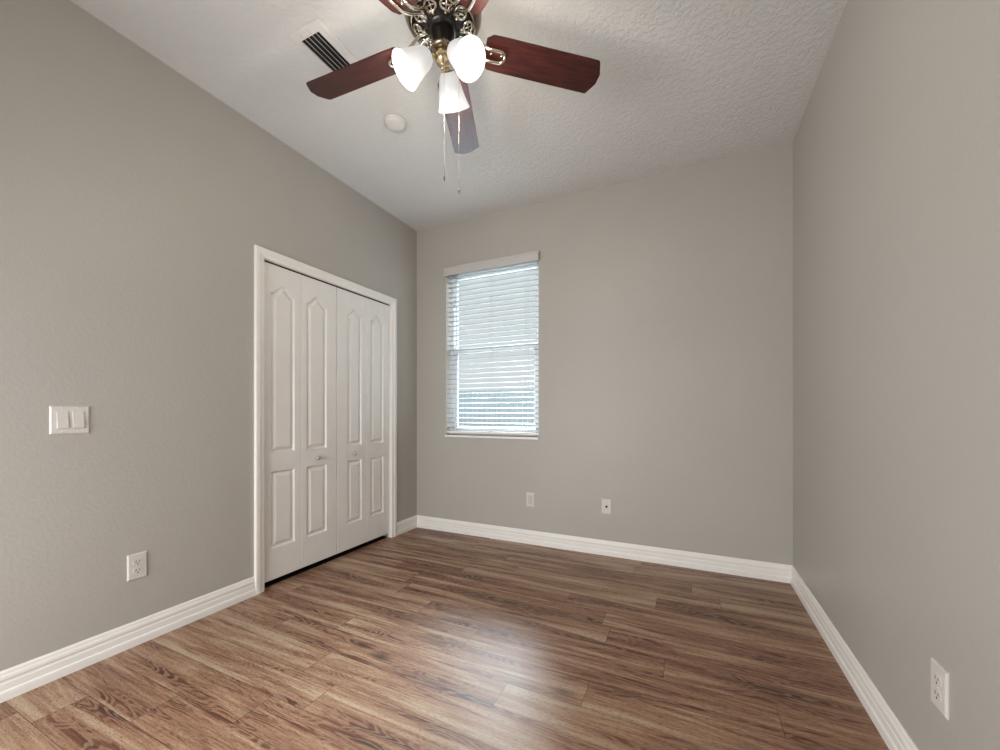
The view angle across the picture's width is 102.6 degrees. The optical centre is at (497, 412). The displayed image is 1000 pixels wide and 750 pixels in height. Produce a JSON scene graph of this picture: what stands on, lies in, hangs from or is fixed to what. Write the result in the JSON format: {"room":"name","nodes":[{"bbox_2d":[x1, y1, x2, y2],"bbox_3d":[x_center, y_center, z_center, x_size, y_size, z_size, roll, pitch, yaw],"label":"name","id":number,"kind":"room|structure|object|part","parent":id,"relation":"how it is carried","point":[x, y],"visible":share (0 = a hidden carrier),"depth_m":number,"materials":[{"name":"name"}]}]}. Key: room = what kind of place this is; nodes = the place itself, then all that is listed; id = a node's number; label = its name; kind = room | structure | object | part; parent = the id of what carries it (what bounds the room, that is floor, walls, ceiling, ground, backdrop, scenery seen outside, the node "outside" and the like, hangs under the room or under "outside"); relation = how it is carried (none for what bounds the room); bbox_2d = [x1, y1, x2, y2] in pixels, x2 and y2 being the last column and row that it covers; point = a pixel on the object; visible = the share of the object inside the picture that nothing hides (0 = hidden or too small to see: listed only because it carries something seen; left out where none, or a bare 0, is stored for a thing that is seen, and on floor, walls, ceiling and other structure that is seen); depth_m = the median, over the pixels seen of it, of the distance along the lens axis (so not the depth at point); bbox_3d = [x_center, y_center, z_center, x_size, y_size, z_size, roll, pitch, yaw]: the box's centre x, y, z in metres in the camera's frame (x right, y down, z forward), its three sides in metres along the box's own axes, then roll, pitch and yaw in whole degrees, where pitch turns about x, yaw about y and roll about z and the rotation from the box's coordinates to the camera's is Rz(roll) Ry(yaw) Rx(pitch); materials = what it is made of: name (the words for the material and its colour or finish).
{"room":"empty bedroom","nodes":[
{"label":"empty bedroom","id":0,"kind":"room"},
{"bbox_2d":[0,0,416,671],"bbox_3d":[-1.552,-0.263,2.182,0.115,2.843,3.470,0,0,25],"label":"wall","id":1,"kind":"structure","parent":0,"point":[136,202],"depth_m":1.82,"materials":[{"name":"paint"}]},
{"bbox_2d":[49,406,88,434],"bbox_3d":[-1.742,0.030,1.634,0.014,0.114,0.117,0,0,25],"label":"light switch","id":2,"kind":"object","parent":1,"relation":"attached to","point":[62,419],"visible":1,"depth_m":1.63,"materials":[{"name":"white plastic"}]},
{"bbox_3d":[-1.752,0.030,1.613,0.002,0.069,0.035,0,0,25],"label":"switch frame","id":3,"kind":"part","parent":2,"relation":"part of","materials":[{"name":"white plastic"}]},
{"bbox_2d":[0,576,255,702],"bbox_3d":[-1.824,1.005,1.457,0.016,0.108,1.926,0,0,25],"label":"baseboard","id":4,"kind":"structure","parent":1,"relation":"attached to","point":[22,678],"depth_m":1.75,"materials":[{"name":"wood"}]},
{"bbox_2d":[127,551,146,581],"bbox_3d":[-1.649,0.702,1.834,0.008,0.117,0.073,0,0,25],"label":"wall outlet","id":5,"kind":"object","parent":1,"relation":"attached to","point":[136,563],"visible":1,"depth_m":1.83,"materials":[{"name":"white plastic"}]},
{"bbox_2d":[133,567,141,573],"bbox_3d":[-1.647,0.721,1.833,0.002,0.029,0.034,0,0,25],"label":"receptacle","id":6,"kind":"object","parent":5,"relation":"attached to","point":[136,570],"depth_m":1.83,"materials":[{"name":"white plastic"}]},
{"bbox_2d":[133,558,141,565],"bbox_3d":[-1.647,0.682,1.833,0.002,0.029,0.034,0,0,25],"label":"receptacle","id":7,"kind":"object","parent":5,"relation":"attached to","point":[136,561],"depth_m":1.83,"materials":[{"name":"white plastic"}]},
{"bbox_2d":[264,262,335,588],"bbox_3d":[-1.284,0.077,2.641,0.064,1.964,0.555,0,0,25],"label":"door","id":8,"kind":"structure","parent":1,"relation":"in","point":[300,310],"depth_m":2.60,"materials":[{"name":"wood"}]},
{"bbox_2d":[254,244,396,594],"bbox_3d":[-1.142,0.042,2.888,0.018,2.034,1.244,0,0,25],"label":"trim","id":9,"kind":"structure","parent":1,"relation":"attached to","point":[260,253],"depth_m":2.36,"materials":[{"name":"wood"}]},
{"bbox_2d":[336,287,388,553],"bbox_3d":[-1.042,0.077,3.149,0.064,1.964,0.561,0,0,25],"label":"door","id":10,"kind":"structure","parent":1,"relation":"in","point":[362,323],"depth_m":3.11,"materials":[{"name":"wood"}]},
{"bbox_2d":[397,515,416,535],"bbox_3d":[-0.811,1.005,3.585,0.016,0.108,0.300,0,0,25],"label":"baseboard","id":11,"kind":"structure","parent":1,"relation":"attached to","point":[408,524],"depth_m":3.58,"materials":[{"name":"wood"}]},
{"bbox_2d":[0,527,888,749],"bbox_3d":[-0.510,1.117,1.681,3.837,0.124,3.760,0,0,25],"label":"floor","id":12,"kind":"structure","parent":0,"point":[417,638],"depth_m":1.66,"materials":[{"name":"brown wood"}]},
{"bbox_2d":[70,0,846,230],"bbox_3d":[-0.208,-1.734,1.537,3.167,0.100,3.760,0,0,25],"label":"ceiling","id":13,"kind":"structure","parent":0,"point":[680,84],"depth_m":2.10,"materials":[{"name":"white paint"}]},
{"bbox_2d":[288,18,357,72],"bbox_3d":[-0.781,-1.677,1.901,0.188,0.015,0.336,0,0,25],"label":"ceiling vent","id":14,"kind":"object","parent":13,"relation":"in","point":[314,38],"visible":0.74,"depth_m":1.84,"materials":[{"name":"white metal"}]},
{"bbox_2d":[384,113,405,131],"bbox_3d":[-0.594,-1.667,2.317,0.124,0.035,0.124,0,0,25],"label":"smoke detector","id":15,"kind":"object","parent":13,"relation":"attached to","point":[394,122],"visible":1,"depth_m":2.29,"materials":[{"name":"white plastic"}]},
{"bbox_2d":[306,0,599,193],"bbox_3d":[-0.258,-1.264,1.558,1.238,0.841,1.272,0,0,25],"label":"ceiling fan","id":16,"kind":"object","parent":13,"relation":"hanging from","point":[446,31],"visible":1,"depth_m":1.60,"materials":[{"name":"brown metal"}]},
{"bbox_3d":[-0.596,-1.435,1.707,0.499,0.006,0.138,0,12,22],"label":"fan blade","id":17,"kind":"part","parent":16,"relation":"part of","materials":[{"name":"brown wood"}]},
{"bbox_3d":[-0.479,-1.435,1.232,0.138,0.006,0.499,16,10,39],"label":"fan blade","id":18,"kind":"part","parent":16,"relation":"part of","materials":[{"name":"brown wood"}]},
{"bbox_3d":[-0.301,-1.329,1.515,0.074,0.073,0.053,0,0,-4],"label":"bulb","id":19,"kind":"part","parent":16,"relation":"part of","materials":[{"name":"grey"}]},
{"bbox_3d":[-0.330,-1.308,1.508,0.143,0.150,0.143,0,0,25],"label":"lamp shade","id":20,"kind":"part","parent":16,"relation":"part of","materials":[{"name":"white glass"}]},
{"bbox_3d":[-0.212,-1.483,1.550,0.232,0.027,0.232,0,0,25],"label":"motor plate","id":21,"kind":"part","parent":16,"relation":"part of","materials":[{"name":"black metal"}]},
{"bbox_3d":[-0.201,-1.146,1.498,0.003,0.515,0.002,0,0,25],"label":"pull chain","id":22,"kind":"part","parent":16,"relation":"part of","materials":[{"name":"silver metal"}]},
{"bbox_3d":[-0.198,-1.308,1.667,0.132,0.150,0.151,0,0,25],"label":"lamp shade","id":23,"kind":"part","parent":16,"relation":"part of","materials":[{"name":"white glass"}]},
{"bbox_3d":[-0.184,-1.435,1.963,0.138,0.006,0.499,-12,-1,4],"label":"fan blade","id":24,"kind":"part","parent":16,"relation":"part of","materials":[{"name":"brown wood"}]},
{"bbox_3d":[-0.141,-1.329,1.486,0.074,0.073,0.053,0,0,25],"label":"bulb","id":25,"kind":"part","parent":16,"relation":"part of","materials":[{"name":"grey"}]},
{"bbox_3d":[-0.127,-1.308,1.467,0.151,0.150,0.132,0,0,25],"label":"lamp shade","id":26,"kind":"part","parent":16,"relation":"part of","materials":[{"name":"white glass"}]},
{"bbox_3d":[0.007,-1.435,1.198,0.138,0.006,0.499,14,-7,-31],"label":"fan blade","id":27,"kind":"part","parent":16,"relation":"part of","materials":[{"name":"brown wood"}]},
{"bbox_3d":[0.188,-1.435,1.659,0.499,0.006,0.138,0,-12,-15],"label":"fan blade","id":28,"kind":"part","parent":16,"relation":"part of","materials":[{"name":"brown wood"}]},
{"bbox_2d":[417,142,792,564],"bbox_3d":[0.518,-0.313,3.196,2.982,2.743,0.140,0,0,25],"label":"wall","id":29,"kind":"structure","parent":0,"point":[666,298],"depth_m":2.86,"materials":[{"name":"paint"}]},
{"bbox_2d":[445,434,538,439],"bbox_3d":[-0.058,0.207,3.425,0.884,0.020,0.086,0,0,25],"label":"trim","id":30,"kind":"structure","parent":29,"relation":"attached to","point":[448,435],"depth_m":3.36,"materials":[{"name":"wood"}]},
{"bbox_2d":[446,260,538,436],"bbox_3d":[-0.053,-0.540,3.431,0.876,1.474,0.071,0,0,25],"label":"trim","id":31,"kind":"structure","parent":29,"relation":"attached to","point":[448,363],"depth_m":3.60,"materials":[{"name":"wood"}]},
{"bbox_2d":[451,263,537,436],"bbox_3d":[-0.024,-0.540,3.494,0.874,1.473,0.068,0,0,25],"label":"window","id":32,"kind":"structure","parent":29,"relation":"in","point":[455,387],"depth_m":3.55,"materials":[{"name":"white plastic"}]},
{"bbox_2d":[443,251,539,434],"bbox_3d":[-0.065,-0.552,3.412,0.906,1.470,0.089,0,0,25],"label":"window blind","id":33,"kind":"object","parent":32,"relation":"attached to","point":[528,258],"visible":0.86,"depth_m":3.40,"materials":[{"name":"plastic"}]},
{"bbox_3d":[-0.055,0.173,3.427,0.862,0.020,0.046,0,0,25],"label":"rail","id":34,"kind":"part","parent":33,"relation":"part of","materials":[{"name":"plastic"}]},
{"bbox_3d":[-0.029,-0.207,3.482,0.804,0.738,0.025,0,0,25],"label":"sash","id":35,"kind":"part","parent":32,"relation":"part of","materials":[{"name":"white plastic"}]},
{"bbox_3d":[-0.018,-0.889,3.505,0.804,0.705,0.023,0,0,25],"label":"sash","id":36,"kind":"part","parent":32,"relation":"part of","materials":[{"name":"white plastic"}]},
{"bbox_2d":[526,492,534,506],"bbox_3d":[0.262,0.704,3.237,0.070,0.114,0.007,0,0,25],"label":"wall plate","id":37,"kind":"object","parent":29,"relation":"attached to","point":[530,497],"visible":1,"depth_m":3.23,"materials":[{"name":"white plastic"}]},
{"bbox_2d":[417,515,792,582],"bbox_3d":[0.536,1.005,3.101,2.867,0.108,0.016,0,0,25],"label":"baseboard","id":38,"kind":"structure","parent":29,"relation":"attached to","point":[770,571],"depth_m":2.92,"materials":[{"name":"wood"}]},
{"bbox_2d":[602,498,611,514],"bbox_3d":[0.805,0.698,2.975,0.073,0.114,0.013,0,0,25],"label":"cable jack","id":39,"kind":"object","parent":29,"relation":"attached to","point":[606,503],"visible":1,"depth_m":2.97,"materials":[{"name":"white plastic"}]},
{"bbox_2d":[793,0,999,749],"bbox_3d":[1.173,-0.313,0.963,0.120,2.743,3.610,0,0,25],"label":"wall","id":40,"kind":"structure","parent":0,"point":[896,142],"depth_m":1.19,"materials":[{"name":"paint"}]},
{"bbox_2d":[790,566,917,749],"bbox_3d":[1.081,1.005,0.929,0.016,0.108,3.470,0,0,25],"label":"baseboard","id":41,"kind":"structure","parent":40,"relation":"attached to","point":[887,724],"depth_m":1.51,"materials":[{"name":"wood"}]},
{"bbox_2d":[931,657,948,719],"bbox_3d":[1.135,0.708,1.033,0.008,0.117,0.073,0,0,25],"label":"wall outlet","id":42,"kind":"object","parent":40,"relation":"attached to","point":[939,675],"visible":1,"depth_m":1.02,"materials":[{"name":"white plastic"}]},
{"bbox_2d":[933,687,940,701],"bbox_3d":[1.133,0.727,1.034,0.002,0.029,0.034,0,0,25],"label":"receptacle","id":43,"kind":"object","parent":42,"relation":"attached to","point":[936,690],"depth_m":1.03,"materials":[{"name":"white plastic"}]},
{"bbox_2d":[933,672,940,686],"bbox_3d":[1.133,0.688,1.034,0.002,0.029,0.034,0,0,25],"label":"receptacle","id":44,"kind":"object","parent":42,"relation":"attached to","point":[936,675],"depth_m":1.03,"materials":[{"name":"white plastic"}]},
{"label":"outside","id":45,"kind":"structure","parent":0,"visible":0},
{"bbox_3d":[1.384,1.319,10.547,30.000,0.120,13.840,0,0,25],"label":"ground","id":46,"kind":"structure","parent":45,"visible":0},
{"bbox_2d":[459,389,533,426],"bbox_3d":[-0.156,0.299,11.812,18.132,1.920,0.120,0,0,25],"label":"fence","id":47,"kind":"object","parent":46,"relation":"on","point":[487,402],"visible":0.06,"depth_m":11.70,"materials":[{"name":"white plastic"}]}
]}

